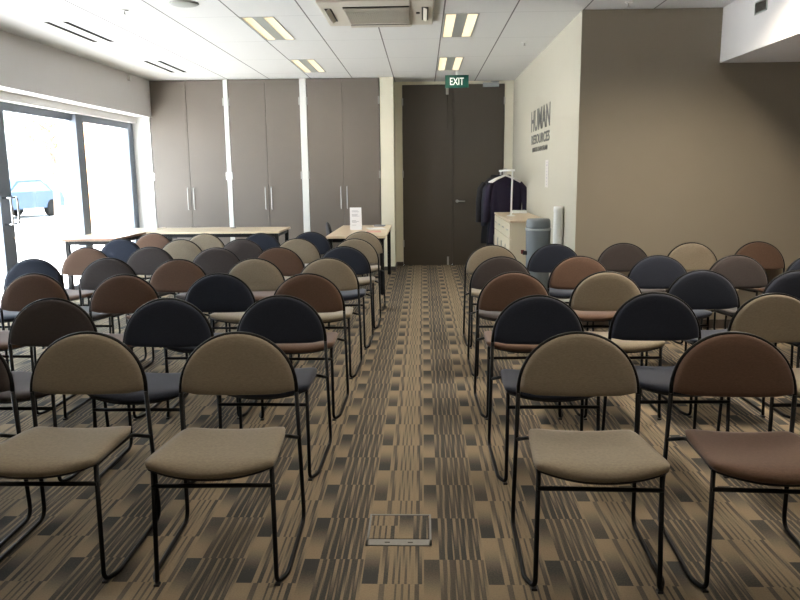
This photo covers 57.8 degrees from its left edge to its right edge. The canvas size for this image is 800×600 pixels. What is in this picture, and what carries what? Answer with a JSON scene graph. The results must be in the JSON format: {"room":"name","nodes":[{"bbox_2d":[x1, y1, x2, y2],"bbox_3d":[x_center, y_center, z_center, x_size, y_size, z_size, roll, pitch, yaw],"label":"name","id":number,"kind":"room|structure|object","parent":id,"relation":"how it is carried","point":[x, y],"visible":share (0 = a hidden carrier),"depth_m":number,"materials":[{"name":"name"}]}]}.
{"room":"conference room","nodes":[
{"label":"conference room","id":0,"kind":"room"},
{"bbox_2d":[0,30,150,117],"bbox_3d":[-4.172,-0.599,3.820,0.660,2.795,14.070,0,10,2],"label":"wall","id":1,"kind":"structure","parent":0,"point":[28,67],"depth_m":8.06,"materials":[{"name":"white paint"}]},
{"bbox_2d":[0,147,13,280],"bbox_3d":[-4.077,-0.785,6.653,0.144,2.190,1.720,0,10,2],"label":"door","id":2,"kind":"structure","parent":1,"relation":"in","point":[5,246],"depth_m":7.46,"materials":[{"name":"grey metal"}]},
{"bbox_2d":[0,102,81,289],"bbox_3d":[-4.023,-1.080,8.352,0.144,2.190,1.730,0,10,2],"label":"door","id":3,"kind":"structure","parent":1,"relation":"in","point":[6,107],"depth_m":7.64,"materials":[{"name":"grey metal"}]},
{"bbox_2d":[0,91,136,123],"bbox_3d":[-4.031,-2.051,7.295,0.150,0.085,6.720,0,10,2],"label":"trim","id":4,"kind":"structure","parent":1,"relation":"attached to","point":[7,97],"depth_m":8.37,"materials":[{"name":"white paint"}]},
{"bbox_2d":[71,114,137,247],"bbox_3d":[-3.970,-1.349,9.893,0.050,2.190,1.700,0,10,2],"label":"window","id":5,"kind":"structure","parent":1,"relation":"in","point":[77,120],"depth_m":9.16,"materials":[{"name":"grey metal"}]},
{"bbox_2d":[108,117,157,241],"bbox_3d":[-3.962,-1.856,11.043,0.625,2.795,0.600,0,10,2],"label":"wall","id":6,"kind":"structure","parent":0,"point":[142,137],"depth_m":10.74,"materials":[{"name":"white paint"}]},
{"bbox_2d":[130,123,139,227],"bbox_3d":[-3.942,-1.500,10.764,0.060,2.190,0.070,0,10,2],"label":"trim","id":7,"kind":"structure","parent":6,"relation":"attached to","point":[131,125],"depth_m":10.70,"materials":[{"name":"grey metal"}]},
{"bbox_2d":[0,0,735,81],"bbox_3d":[0.562,-2.055,3.758,9.700,0.001,14.740,0,10,2],"label":"ceiling","id":8,"kind":"structure","parent":0,"point":[209,40],"depth_m":7.31,"materials":[{"name":"paint"}]},
{"bbox_2d":[44,22,96,41],"bbox_3d":[-3.156,-2.605,6.978,0.055,0.055,1.000,0,10,2],"label":"air slot","id":9,"kind":"object","parent":8,"relation":"attached to","point":[49,23],"visible":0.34,"depth_m":6.97,"materials":[{"name":"grey metal"}]},
{"bbox_2d":[64,22,113,41],"bbox_3d":[-2.986,-2.606,6.972,0.055,0.055,1.000,0,10,2],"label":"air slot","id":10,"kind":"object","parent":8,"relation":"attached to","point":[68,23],"visible":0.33,"depth_m":6.98,"materials":[{"name":"grey metal"}]},
{"bbox_2d":[144,61,172,71],"bbox_3d":[-3.061,-2.996,9.222,0.055,0.055,1.000,0,10,2],"label":"air slot","id":11,"kind":"object","parent":8,"relation":"attached to","point":[144,61],"visible":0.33,"depth_m":9.21,"materials":[{"name":"grey metal"}]},
{"bbox_2d":[158,61,185,71],"bbox_3d":[-2.896,-2.997,9.217,0.055,0.055,1.000,0,10,2],"label":"air slot","id":12,"kind":"object","parent":8,"relation":"attached to","point":[158,61],"visible":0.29,"depth_m":9.26,"materials":[{"name":"grey metal"}]},
{"bbox_2d":[169,0,198,7],"bbox_3d":[-1.739,-2.380,5.835,0.230,0.025,0.230,0,10,2],"label":"ceiling speaker","id":13,"kind":"object","parent":8,"relation":"attached to","point":[178,3],"visible":1,"depth_m":5.79,"materials":[{"name":"grey plastic"}]},
{"bbox_2d":[239,17,294,39],"bbox_3d":[-1.245,-2.631,6.903,0.306,0.103,1.096,0,10,2],"label":"ceiling light","id":14,"kind":"object","parent":8,"relation":"attached to","point":[269,28],"visible":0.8,"depth_m":6.88,"materials":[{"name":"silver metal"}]},
{"bbox_2d":[290,59,325,72],"bbox_3d":[-1.171,-3.043,9.266,0.306,0.103,1.096,0,10,2],"label":"ceiling light","id":15,"kind":"object","parent":8,"relation":"attached to","point":[305,65],"visible":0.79,"depth_m":9.27,"materials":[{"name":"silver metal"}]},
{"bbox_2d":[315,0,433,27],"bbox_3d":[-0.187,-2.441,6.182,0.940,0.054,1.040,0,10,2],"label":"air conditioner","id":16,"kind":"object","parent":8,"relation":"attached to","point":[353,13],"visible":1,"depth_m":6.06,"materials":[{"name":"beige plastic"}]},
{"bbox_2d":[344,9,409,23],"bbox_3d":[-0.185,-2.435,6.229,0.540,0.022,0.490,0,10,2],"label":"grille","id":17,"kind":"object","parent":16,"relation":"attached to","point":[360,16],"depth_m":6.17,"materials":[{"name":"beige"}]},
{"bbox_2d":[437,57,463,70],"bbox_3d":[0.633,-3.051,9.208,0.306,0.103,1.096,0,10,2],"label":"ceiling light","id":18,"kind":"object","parent":8,"relation":"attached to","point":[444,63],"visible":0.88,"depth_m":9.21,"materials":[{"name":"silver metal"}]},
{"bbox_2d":[445,71,468,87],"bbox_3d":[0.774,-3.004,9.861,0.320,0.219,0.038,0,10,2],"label":"exit sign","id":19,"kind":"object","parent":8,"relation":"hanging from","point":[451,81],"visible":1,"depth_m":9.85,"materials":[{"name":"teal plastic"}]},
{"bbox_2d":[441,13,479,37],"bbox_3d":[0.559,-2.640,6.845,0.306,0.103,1.096,0,10,2],"label":"ceiling light","id":20,"kind":"object","parent":8,"relation":"attached to","point":[460,24],"visible":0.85,"depth_m":6.82,"materials":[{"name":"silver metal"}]},
{"bbox_2d":[379,77,396,265],"bbox_3d":[-0.173,-1.880,10.966,0.195,2.795,0.690,0,10,2],"label":"wall pillar","id":21,"kind":"structure","parent":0,"point":[387,84],"depth_m":10.60,"materials":[{"name":"beige paint"}]},
{"bbox_2d":[0,264,799,599],"bbox_3d":[0.480,0.730,4.245,9.920,0.060,14.740,0,10,2],"label":"floor","id":22,"kind":"structure","parent":0,"point":[410,434],"depth_m":3.19,"materials":[{"name":"carpet"}]},
{"bbox_2d":[0,353,31,547],"bbox_3d":[-1.802,0.574,2.737,0.504,0.808,0.560,-1,10,-1],"label":"chair","id":23,"kind":"object","parent":22,"relation":"on","point":[6,378],"visible":0.95,"depth_m":2.94,"materials":[{"name":"black metal"}]},
{"bbox_2d":[0,258,64,363],"bbox_3d":[-2.836,0.122,5.401,0.503,0.808,0.560,0,10,2],"label":"chair","id":24,"kind":"object","parent":22,"relation":"on","point":[33,265],"visible":0.41,"depth_m":5.57,"materials":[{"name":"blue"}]},
{"bbox_2d":[0,273,76,415],"bbox_3d":[-2.399,0.266,4.544,0.504,0.808,0.560,0,10,3],"label":"chair","id":25,"kind":"object","parent":22,"relation":"on","point":[26,289],"visible":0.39,"depth_m":4.72,"materials":[{"name":"black fabric"}]},
{"bbox_2d":[0,298,109,480],"bbox_3d":[-1.804,0.431,3.560,0.504,0.808,0.560,0,10,2],"label":"chair","id":26,"kind":"object","parent":22,"relation":"on","point":[42,322],"visible":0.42,"depth_m":3.73,"materials":[{"name":"black fabric"}]},
{"bbox_2d":[0,331,160,582],"bbox_3d":[-1.262,0.570,2.730,0.503,0.808,0.560,0,10,1],"label":"chair","id":27,"kind":"object","parent":22,"relation":"on","point":[85,362],"visible":1,"depth_m":2.89,"materials":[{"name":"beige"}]},
{"bbox_2d":[42,247,120,348],"bbox_3d":[-2.793,-0.027,6.254,0.504,0.808,0.560,0,10,2],"label":"chair","id":28,"kind":"object","parent":22,"relation":"on","point":[76,262],"visible":0.43,"depth_m":6.43,"materials":[{"name":"black"}]},
{"bbox_2d":[78,239,146,323],"bbox_3d":[-2.827,-0.177,7.121,0.503,0.808,0.560,0,10,2],"label":"chair","id":29,"kind":"object","parent":22,"relation":"on","point":[122,249],"visible":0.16,"depth_m":7.29,"materials":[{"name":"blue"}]},
{"bbox_2d":[79,258,146,361],"bbox_3d":[-2.259,0.116,5.404,0.504,0.808,0.560,0,10,2],"label":"chair","id":30,"kind":"object","parent":22,"relation":"on","point":[95,273],"visible":0.35,"depth_m":5.58,"materials":[{"name":"black fabric"}]},
{"bbox_2d":[62,228,163,289],"bbox_3d":[-3.629,-0.517,9.407,0.617,0.710,1.761,0,10,2],"label":"table","id":31,"kind":"object","parent":22,"relation":"on","point":[101,238],"visible":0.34,"depth_m":8.69,"materials":[{"name":"brown wood"}]},
{"bbox_2d":[63,274,168,420],"bbox_3d":[-1.774,0.276,4.452,0.503,0.808,0.560,0,10,3],"label":"chair","id":32,"kind":"object","parent":22,"relation":"on","point":[120,293],"visible":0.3,"depth_m":4.62,"materials":[{"name":"black fabric"}]},
{"bbox_2d":[109,246,179,347],"bbox_3d":[-2.227,-0.034,6.259,0.504,0.808,0.560,0,10,1],"label":"chair","id":33,"kind":"object","parent":22,"relation":"on","point":[145,260],"visible":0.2,"depth_m":6.43,"materials":[{"name":"black fabric"}]},
{"bbox_2d":[87,298,222,484],"bbox_3d":[-1.195,0.431,3.523,0.504,0.808,0.560,0,10,2],"label":"chair","id":34,"kind":"object","parent":22,"relation":"on","point":[161,322],"visible":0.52,"depth_m":3.69,"materials":[{"name":"black fabric"}]},
{"bbox_2d":[136,233,177,293],"bbox_3d":[-2.740,-0.300,7.825,0.504,0.808,0.560,0,10,3],"label":"chair","id":35,"kind":"object","parent":22,"relation":"on","point":[158,240],"visible":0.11,"depth_m":8.00,"materials":[{"name":"black"}]},
{"bbox_2d":[126,259,211,368],"bbox_3d":[-1.677,0.132,5.276,0.503,0.808,0.560,0,10,2],"label":"chair","id":36,"kind":"object","parent":22,"relation":"on","point":[174,275],"visible":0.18,"depth_m":5.45,"materials":[{"name":"black fabric"}]},
{"bbox_2d":[146,239,209,319],"bbox_3d":[-2.170,-0.159,6.981,0.503,0.808,0.560,0,10,1],"label":"chair","id":37,"kind":"object","parent":22,"relation":"on","point":[179,248],"visible":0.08,"depth_m":7.15,"materials":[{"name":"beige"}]},
{"bbox_2d":[149,80,230,244],"bbox_3d":[-3.094,-1.850,10.967,1.111,2.792,0.578,0,10,2],"label":"tall cabinet","id":38,"kind":"object","parent":22,"relation":"on","point":[190,177],"visible":0.77,"depth_m":10.66,"materials":[{"name":"beige laminate"}]},
{"bbox_2d":[174,233,224,297],"bbox_3d":[-2.126,-0.282,7.684,0.503,0.808,0.560,0,10,1],"label":"chair","id":39,"kind":"object","parent":22,"relation":"on","point":[204,241],"visible":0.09,"depth_m":7.86,"materials":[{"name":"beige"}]},
{"bbox_2d":[175,247,239,331],"bbox_3d":[-1.607,-0.018,6.137,0.504,0.808,0.560,0,10,1],"label":"chair","id":40,"kind":"object","parent":22,"relation":"on","point":[212,260],"visible":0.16,"depth_m":6.31,"materials":[{"name":"black fabric"}]},
{"bbox_2d":[163,273,257,418],"bbox_3d":[-1.164,0.269,4.454,0.503,0.808,0.560,0,10,2],"label":"chair","id":41,"kind":"object","parent":22,"relation":"on","point":[215,292],"visible":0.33,"depth_m":4.63,"materials":[{"name":"black"}]},
{"bbox_2d":[146,227,289,241],"bbox_3d":[-2.417,-0.607,9.841,1.742,0.716,0.801,0,10,2],"label":"table","id":42,"kind":"object","parent":22,"relation":"on","point":[170,233],"visible":0.44,"depth_m":9.46,"materials":[{"name":"brown wood"}]},
{"bbox_2d":[145,331,305,586],"bbox_3d":[-0.646,0.569,2.701,0.504,0.808,0.560,-1,10,0],"label":"chair","id":43,"kind":"object","parent":22,"relation":"on","point":[235,362],"visible":1,"depth_m":2.79,"materials":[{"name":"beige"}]},
{"bbox_2d":[222,79,234,240],"bbox_3d":[-2.511,-1.856,10.965,0.064,2.794,0.544,0,10,2],"label":"trim","id":44,"kind":"structure","parent":22,"relation":"on","point":[225,83],"depth_m":10.64,"materials":[{"name":"white paint"}]},
{"bbox_2d":[210,239,262,325],"bbox_3d":[-1.563,-0.161,6.957,0.504,0.808,0.560,0,10,1],"label":"chair","id":45,"kind":"object","parent":22,"relation":"on","point":[243,249],"visible":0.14,"depth_m":7.13,"materials":[{"name":"black fabric"}]},
{"bbox_2d":[210,258,289,357],"bbox_3d":[-1.101,0.124,5.285,0.504,0.808,0.560,0,10,1],"label":"chair","id":46,"kind":"object","parent":22,"relation":"on","point":[260,274],"visible":0.47,"depth_m":5.46,"materials":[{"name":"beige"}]},
{"bbox_2d":[246,233,279,250],"bbox_3d":[-1.519,-0.287,7.676,0.503,0.808,0.560,0,10,2],"label":"chair","id":47,"kind":"object","parent":22,"relation":"on","point":[265,241],"visible":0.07,"depth_m":7.85,"materials":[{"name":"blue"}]},
{"bbox_2d":[227,79,304,265],"bbox_3d":[-1.957,-1.855,10.931,1.056,2.792,0.578,0,10,2],"label":"tall cabinet","id":48,"kind":"object","parent":22,"relation":"on","point":[264,114],"visible":0.81,"depth_m":10.62,"materials":[{"name":"beige laminate"}]},
{"bbox_2d":[218,295,331,480],"bbox_3d":[-0.629,0.416,3.581,0.504,0.808,0.560,0,10,3],"label":"chair","id":49,"kind":"object","parent":22,"relation":"on","point":[280,319],"visible":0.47,"depth_m":3.75,"materials":[{"name":"black fabric"}]},
{"bbox_2d":[252,247,304,301],"bbox_3d":[-1.068,-0.019,6.109,0.503,0.808,0.560,0,10,2],"label":"chair","id":50,"kind":"object","parent":22,"relation":"on","point":[289,263],"visible":0.32,"depth_m":6.28,"materials":[{"name":"black fabric"}]},
{"bbox_2d":[279,238,320,279],"bbox_3d":[-1.020,-0.170,6.973,0.503,0.808,0.560,0,10,2],"label":"chair","id":51,"kind":"object","parent":22,"relation":"on","point":[306,250],"visible":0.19,"depth_m":7.14,"materials":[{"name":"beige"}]},
{"bbox_2d":[259,273,348,420],"bbox_3d":[-0.594,0.271,4.412,0.503,0.808,0.560,0,10,2],"label":"chair","id":52,"kind":"object","parent":22,"relation":"on","point":[317,290],"visible":0.59,"depth_m":4.58,"materials":[{"name":"black fabric"}]},
{"bbox_2d":[299,78,310,265],"bbox_3d":[-1.387,-1.861,10.929,0.094,2.794,0.544,0,10,2],"label":"trim","id":53,"kind":"structure","parent":22,"relation":"on","point":[302,81],"depth_m":10.61,"materials":[{"name":"white paint"}]},
{"bbox_2d":[296,232,331,254],"bbox_3d":[-0.990,-0.309,7.771,0.504,0.808,0.560,0,10,3],"label":"chair","id":54,"kind":"object","parent":22,"relation":"on","point":[321,242],"visible":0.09,"depth_m":7.94,"materials":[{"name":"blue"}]},
{"bbox_2d":[290,257,362,378],"bbox_3d":[-0.553,0.122,5.269,0.503,0.808,0.560,0,10,3],"label":"chair","id":55,"kind":"object","parent":22,"relation":"on","point":[339,272],"visible":0.48,"depth_m":5.44,"materials":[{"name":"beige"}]},
{"bbox_2d":[306,78,381,265],"bbox_3d":[-0.810,-1.860,10.894,1.071,2.792,0.578,0,10,2],"label":"tall cabinet","id":56,"kind":"object","parent":22,"relation":"on","point":[343,114],"visible":0.8,"depth_m":10.58,"materials":[{"name":"beige laminate"}]},
{"bbox_2d":[326,222,367,275],"bbox_3d":[-0.698,-0.646,9.696,0.560,0.808,0.503,-3,10,-12],"label":"chair","id":57,"kind":"object","parent":22,"relation":"on","point":[328,227],"visible":0.18,"depth_m":9.49,"materials":[{"name":"black"}]},
{"bbox_2d":[321,246,373,349],"bbox_3d":[-0.496,-0.028,6.130,0.504,0.808,0.560,0,10,2],"label":"chair","id":58,"kind":"object","parent":22,"relation":"on","point":[353,257],"visible":0.49,"depth_m":6.30,"materials":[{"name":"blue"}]},
{"bbox_2d":[327,238,380,329],"bbox_3d":[-0.447,-0.160,6.886,0.504,0.808,0.560,0,10,2],"label":"chair","id":59,"kind":"object","parent":22,"relation":"on","point":[365,247],"visible":0.41,"depth_m":7.06,"materials":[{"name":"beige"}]},
{"bbox_2d":[326,225,391,294],"bbox_3d":[-0.488,-0.558,9.464,0.702,0.710,1.861,0,10,2],"label":"table","id":60,"kind":"object","parent":22,"relation":"on","point":[339,235],"visible":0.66,"depth_m":9.00,"materials":[{"name":"brown wood"}]},
{"bbox_2d":[350,207,361,229],"bbox_3d":[-0.576,-1.063,9.456,0.150,0.290,0.062,0,10,2],"label":"stand","id":61,"kind":"object","parent":60,"relation":"on","point":[355,213],"visible":1,"depth_m":9.43,"materials":[{"name":"white paper"}]},
{"bbox_2d":[367,227,384,229],"bbox_3d":[-0.315,-0.946,9.594,0.220,0.006,0.300,-3,10,-12],"label":"paper sheet","id":62,"kind":"object","parent":60,"relation":"on","point":[377,228],"visible":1,"depth_m":9.56,"materials":[{"name":"white paper"}]},
{"bbox_2d":[345,231,385,311],"bbox_3d":[-0.418,-0.309,7.741,0.503,0.808,0.560,0,10,1],"label":"chair","id":63,"kind":"object","parent":22,"relation":"on","point":[371,238],"visible":0.34,"depth_m":7.91,"materials":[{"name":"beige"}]},
{"bbox_2d":[366,514,431,545],"bbox_3d":[-0.001,0.929,2.934,0.256,0.005,0.260,0,10,2],"label":"floor outlet cover","id":64,"kind":"object","parent":22,"relation":"on","point":[386,529],"visible":1,"depth_m":2.92,"materials":[{"name":"metal"}]},
{"bbox_2d":[463,245,516,348],"bbox_3d":[0.799,-0.039,6.113,0.503,0.808,0.560,0,10,1],"label":"chair","id":65,"kind":"object","parent":22,"relation":"on","point":[483,253],"visible":0.3,"depth_m":6.29,"materials":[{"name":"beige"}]},
{"bbox_2d":[467,256,530,378],"bbox_3d":[0.757,0.114,5.240,0.503,0.808,0.560,0,10,2],"label":"chair","id":66,"kind":"object","parent":22,"relation":"on","point":[492,267],"visible":0.38,"depth_m":5.41,"materials":[{"name":"black fabric"}]},
{"bbox_2d":[494,212,540,266],"bbox_3d":[1.436,-0.568,8.823,0.434,0.910,1.760,0,10,2],"label":"base cabinet","id":67,"kind":"object","parent":22,"relation":"on","point":[510,232],"visible":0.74,"depth_m":8.05,"materials":[{"name":"beige laminate"}]},
{"bbox_2d":[499,169,514,215],"bbox_3d":[1.371,-0.957,9.443,0.240,1.465,1.510,0,10,2],"label":"coat rack","id":68,"kind":"object","parent":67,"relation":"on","point":[507,170],"visible":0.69,"depth_m":8.67,"materials":[{"name":"white metal"}]},
{"bbox_2d":[476,175,496,242],"bbox_3d":[1.318,-1.258,10.024,0.538,0.940,0.143,0,10,2],"label":"coat","id":69,"kind":"object","parent":68,"relation":"hanging from","point":[480,188],"visible":0.31,"depth_m":9.98,"materials":[{"name":"black fabric"}]},
{"bbox_2d":[481,175,500,244],"bbox_3d":[1.373,-1.165,9.866,0.538,1.070,0.143,0,10,2],"label":"coat","id":70,"kind":"object","parent":68,"relation":"hanging from","point":[487,183],"visible":0.12,"depth_m":9.84,"materials":[{"name":"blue fabric"}]},
{"bbox_2d":[491,168,520,182],"bbox_3d":[1.362,-1.594,9.276,0.449,0.186,0.020,-6,11,-26],"label":"hanger","id":71,"kind":"object","parent":68,"relation":"hanging from","point":[505,168],"visible":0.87,"depth_m":9.26,"materials":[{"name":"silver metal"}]},
{"bbox_3d":[1.369,-1.633,9.503,0.449,0.186,0.020,-3,10,-15],"label":"hanger","id":72,"kind":"object","parent":68,"relation":"hanging from","visible":0},
{"bbox_2d":[483,175,526,242],"bbox_3d":[1.417,-1.220,9.684,0.611,0.900,0.147,0,10,2],"label":"coat","id":73,"kind":"object","parent":72,"relation":"hanging from","point":[497,196],"visible":0.66,"depth_m":9.62,"materials":[{"name":"fabric"}]},
{"bbox_2d":[512,210,526,212],"bbox_3d":[1.537,-1.140,9.350,0.180,0.035,0.180,0,10,2],"label":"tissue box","id":74,"kind":"object","parent":67,"relation":"on","point":[513,211],"visible":0.8,"depth_m":9.26,"materials":[{"name":"white paper"}]},
{"bbox_2d":[474,271,563,419],"bbox_3d":[0.722,0.262,4.385,0.504,0.808,0.560,0,10,1],"label":"chair","id":75,"kind":"object","parent":22,"relation":"on","point":[505,288],"visible":0.5,"depth_m":4.56,"materials":[{"name":"black fabric"}]},
{"bbox_2d":[521,218,550,286],"bbox_3d":[1.394,-0.343,7.362,0.268,0.968,0.262,6,12,35],"label":"trash can","id":76,"kind":"object","parent":22,"relation":"on","point":[538,230],"visible":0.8,"depth_m":7.22,"materials":[{"name":"grey plastic"}]},
{"bbox_2d":[487,295,600,484],"bbox_3d":[0.703,0.416,3.502,0.504,0.808,0.560,0,10,1],"label":"chair","id":77,"kind":"object","parent":22,"relation":"on","point":[531,319],"visible":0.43,"depth_m":3.67,"materials":[{"name":"black fabric"}]},
{"bbox_2d":[527,244,588,330],"bbox_3d":[1.345,-0.050,6.145,0.504,0.808,0.560,0,10,3],"label":"chair","id":78,"kind":"object","parent":22,"relation":"on","point":[544,259],"visible":0.36,"depth_m":6.32,"materials":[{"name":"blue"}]},
{"bbox_2d":[547,256,615,331],"bbox_3d":[1.340,0.111,5.221,0.503,0.808,0.560,0,10,2],"label":"chair","id":79,"kind":"object","parent":22,"relation":"on","point":[569,272],"visible":0.43,"depth_m":5.39,"materials":[{"name":"black fabric"}]},
{"bbox_2d":[511,331,669,593],"bbox_3d":[0.686,0.566,2.641,0.504,0.808,0.560,0,10,4],"label":"chair","id":80,"kind":"object","parent":22,"relation":"on","point":[573,363],"visible":1,"depth_m":2.72,"materials":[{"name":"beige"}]},
{"bbox_2d":[569,271,664,419],"bbox_3d":[1.298,0.260,4.365,0.504,0.808,0.560,0,10,2],"label":"chair","id":81,"kind":"object","parent":22,"relation":"on","point":[602,290],"visible":0.5,"depth_m":4.54,"materials":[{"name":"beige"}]},
{"bbox_2d":[592,243,665,330],"bbox_3d":[1.963,-0.061,6.172,0.504,0.808,0.560,0,10,1],"label":"chair","id":82,"kind":"object","parent":22,"relation":"on","point":[619,257],"visible":0.34,"depth_m":6.34,"materials":[{"name":"black fabric"}]},
{"bbox_2d":[601,292,730,477],"bbox_3d":[1.320,0.400,3.557,0.504,0.808,0.560,0,10,1],"label":"chair","id":83,"kind":"object","parent":22,"relation":"on","point":[648,316],"visible":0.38,"depth_m":3.73,"materials":[{"name":"black fabric"}]},
{"bbox_2d":[628,255,711,365],"bbox_3d":[1.928,0.106,5.215,0.504,0.808,0.560,0,10,1],"label":"chair","id":84,"kind":"object","parent":22,"relation":"on","point":[654,271],"visible":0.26,"depth_m":5.39,"materials":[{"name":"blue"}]},
{"bbox_2d":[666,242,738,344],"bbox_3d":[2.553,-0.064,6.156,0.503,0.808,0.560,0,10,2],"label":"chair","id":85,"kind":"object","parent":22,"relation":"on","point":[692,255],"visible":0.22,"depth_m":6.33,"materials":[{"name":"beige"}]},
{"bbox_2d":[658,269,764,417],"bbox_3d":[1.911,0.250,4.389,0.504,0.808,0.560,0,10,1],"label":"chair","id":86,"kind":"object","parent":22,"relation":"on","point":[701,289],"visible":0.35,"depth_m":4.56,"materials":[{"name":"black fabric"}]},
{"bbox_2d":[658,331,799,592],"bbox_3d":[1.274,0.565,2.613,0.504,0.808,0.560,0,10,5],"label":"chair","id":87,"kind":"object","parent":22,"relation":"on","point":[728,363],"visible":0.98,"depth_m":2.77,"materials":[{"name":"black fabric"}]},
{"bbox_2d":[700,255,793,367],"bbox_3d":[2.503,0.106,5.183,0.504,0.808,0.560,0,10,1],"label":"chair","id":88,"kind":"object","parent":22,"relation":"on","point":[744,272],"visible":0.35,"depth_m":5.36,"materials":[{"name":"black fabric"}]},
{"bbox_2d":[724,241,784,328],"bbox_3d":[3.156,-0.075,6.184,0.504,0.808,0.560,0,10,1],"label":"chair","id":89,"kind":"object","parent":22,"relation":"on","point":[766,254],"visible":0.29,"depth_m":6.36,"materials":[{"name":"black fabric"}]},
{"bbox_2d":[716,293,799,431],"bbox_3d":[1.904,0.406,3.490,0.504,0.808,0.560,0,10,2],"label":"chair","id":90,"kind":"object","parent":22,"relation":"on","point":[773,317],"visible":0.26,"depth_m":3.66,"materials":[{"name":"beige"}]},
{"bbox_2d":[754,270,799,419],"bbox_3d":[2.484,0.255,4.322,0.503,0.808,0.560,0,10,2],"label":"chair","id":91,"kind":"object","parent":22,"relation":"on","point":[788,282],"visible":0.4,"depth_m":4.50,"materials":[{"name":"black fabric"}]},
{"bbox_2d":[774,258,799,346],"bbox_3d":[3.068,0.103,5.165,0.504,0.808,0.560,0,10,2],"label":"chair","id":92,"kind":"object","parent":22,"relation":"on","point":[795,265],"visible":0.19,"depth_m":5.35,"materials":[{"name":"black fabric"}]},
{"bbox_2d":[402,120,452,263],"bbox_3d":[0.835,-1.948,11.293,1.800,2.795,0.040,0,10,2],"label":"wall","id":93,"kind":"structure","parent":0,"point":[402,120],"depth_m":11.40,"materials":[{"name":"brown"}]},
{"bbox_2d":[384,262,403,270],"bbox_3d":[-0.109,-0.522,11.133,0.211,0.060,0.626,1,10,11],"label":"baseboard","id":94,"kind":"structure","parent":93,"relation":"attached to","point":[397,263],"depth_m":10.86,"materials":[{"name":"brown"}]},
{"bbox_2d":[395,80,513,263],"bbox_3d":[0.833,-1.934,11.214,1.800,2.795,0.120,0,10,2],"label":"door frame","id":95,"kind":"structure","parent":93,"relation":"in","point":[509,84],"depth_m":11.06,"materials":[{"name":"beige paint"}]},
{"bbox_2d":[401,84,452,264],"bbox_3d":[0.422,-1.904,11.181,0.775,2.740,0.060,0,10,2],"label":"door","id":96,"kind":"structure","parent":95,"relation":"attached to","point":[427,110],"depth_m":11.16,"materials":[{"name":"brown laminate"}]},
{"bbox_2d":[453,84,504,264],"bbox_3d":[1.209,-1.904,11.136,0.788,2.740,0.101,0,10,2],"label":"door","id":97,"kind":"structure","parent":95,"relation":"attached to","point":[478,110],"depth_m":11.08,"materials":[{"name":"brown laminate"}]},
{"bbox_2d":[483,81,498,86],"bbox_3d":[1.369,-3.247,10.875,0.245,0.088,0.056,0,10,2],"label":"door closer","id":98,"kind":"object","parent":97,"relation":"attached to","point":[494,83],"depth_m":10.85,"materials":[{"name":"grey metal"}]},
{"bbox_2d":[512,10,582,304],"bbox_3d":[1.667,-1.532,8.851,0.024,2.795,4.860,0,10,2],"label":"wall","id":99,"kind":"structure","parent":0,"point":[554,75],"depth_m":7.66,"materials":[{"name":"white paint"}]},
{"bbox_2d":[531,101,550,151],"bbox_3d":[1.639,-2.003,8.496,0.002,0.503,1.380,0,10,2],"label":"sign","id":100,"kind":"object","parent":99,"relation":"attached to","point":[540,120],"depth_m":8.37,"materials":[{"name":"grey plastic"}]},
{"bbox_2d":[545,160,548,186],"bbox_3d":[1.627,-1.402,8.032,0.004,0.300,0.200,0,10,2],"label":"notice","id":101,"kind":"object","parent":99,"relation":"attached to","point":[546,161],"visible":1,"depth_m":8.04,"materials":[{"name":"grey paper"}]},
{"bbox_2d":[553,206,563,244],"bbox_3d":[1.543,-0.675,7.105,0.122,0.487,0.100,0,10,2],"label":"dispenser","id":102,"kind":"object","parent":99,"relation":"attached to","point":[558,211],"visible":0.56,"depth_m":7.06,"materials":[{"name":"white paint"}]},
{"bbox_2d":[575,7,799,318],"bbox_3d":[3.545,-1.137,6.469,3.920,2.795,0.150,0,10,2],"label":"wall","id":103,"kind":"structure","parent":0,"point":[678,144],"depth_m":6.38,"materials":[{"name":"beige paint"}]},
{"bbox_2d":[720,0,799,62],"bbox_3d":[3.924,-1.439,1.353,2.630,0.455,9.800,0,10,2],"label":"bulkhead","id":104,"kind":"object","parent":103,"relation":"attached to","point":[773,34],"visible":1,"depth_m":5.65,"materials":[{"name":"white paint"}]},
{"bbox_2d":[754,0,767,14],"bbox_3d":[2.733,-2.226,5.483,0.009,0.095,0.200,0,10,2],"label":"wall vent","id":105,"kind":"object","parent":104,"relation":"attached to","point":[761,5],"visible":1,"depth_m":5.48,"materials":[{"name":"grey metal"}]},
{"label":"outside","id":106,"kind":"structure","parent":0,"visible":0},
{"bbox_2d":[0,199,114,300],"bbox_3d":[-31.504,-2.632,25.921,55.380,0.100,130.000,0,10,2],"label":"pavement","id":107,"kind":"structure","parent":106,"point":[39,235],"depth_m":18.90,"materials":[{"name":"white concrete"}]},
{"bbox_2d":[4,113,70,217],"bbox_3d":[-12.703,-5.211,26.400,3.050,4.455,3.007,0,10,2],"label":"tree","id":108,"kind":"object","parent":107,"relation":"on","point":[50,150],"visible":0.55,"depth_m":26.27,"materials":[{"name":"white plant"}]},
{"bbox_2d":[10,179,64,215],"bbox_3d":[-14.647,-3.801,27.228,1.680,1.420,4.220,1,10,9],"label":"car","id":109,"kind":"object","parent":107,"relation":"on","point":[36,193],"visible":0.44,"depth_m":27.34,"materials":[{"name":"blue paint"}]},
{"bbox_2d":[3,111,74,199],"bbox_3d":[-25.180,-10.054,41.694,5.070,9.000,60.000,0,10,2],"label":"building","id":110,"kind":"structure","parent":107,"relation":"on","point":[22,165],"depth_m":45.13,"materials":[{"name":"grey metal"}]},
{"bbox_2d":[83,123,115,228],"bbox_3d":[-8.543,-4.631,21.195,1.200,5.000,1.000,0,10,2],"label":"window pane","id":111,"kind":"object","parent":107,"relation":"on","point":[96,138],"visible":0.29,"depth_m":20.88,"materials":[{"name":"glass"}]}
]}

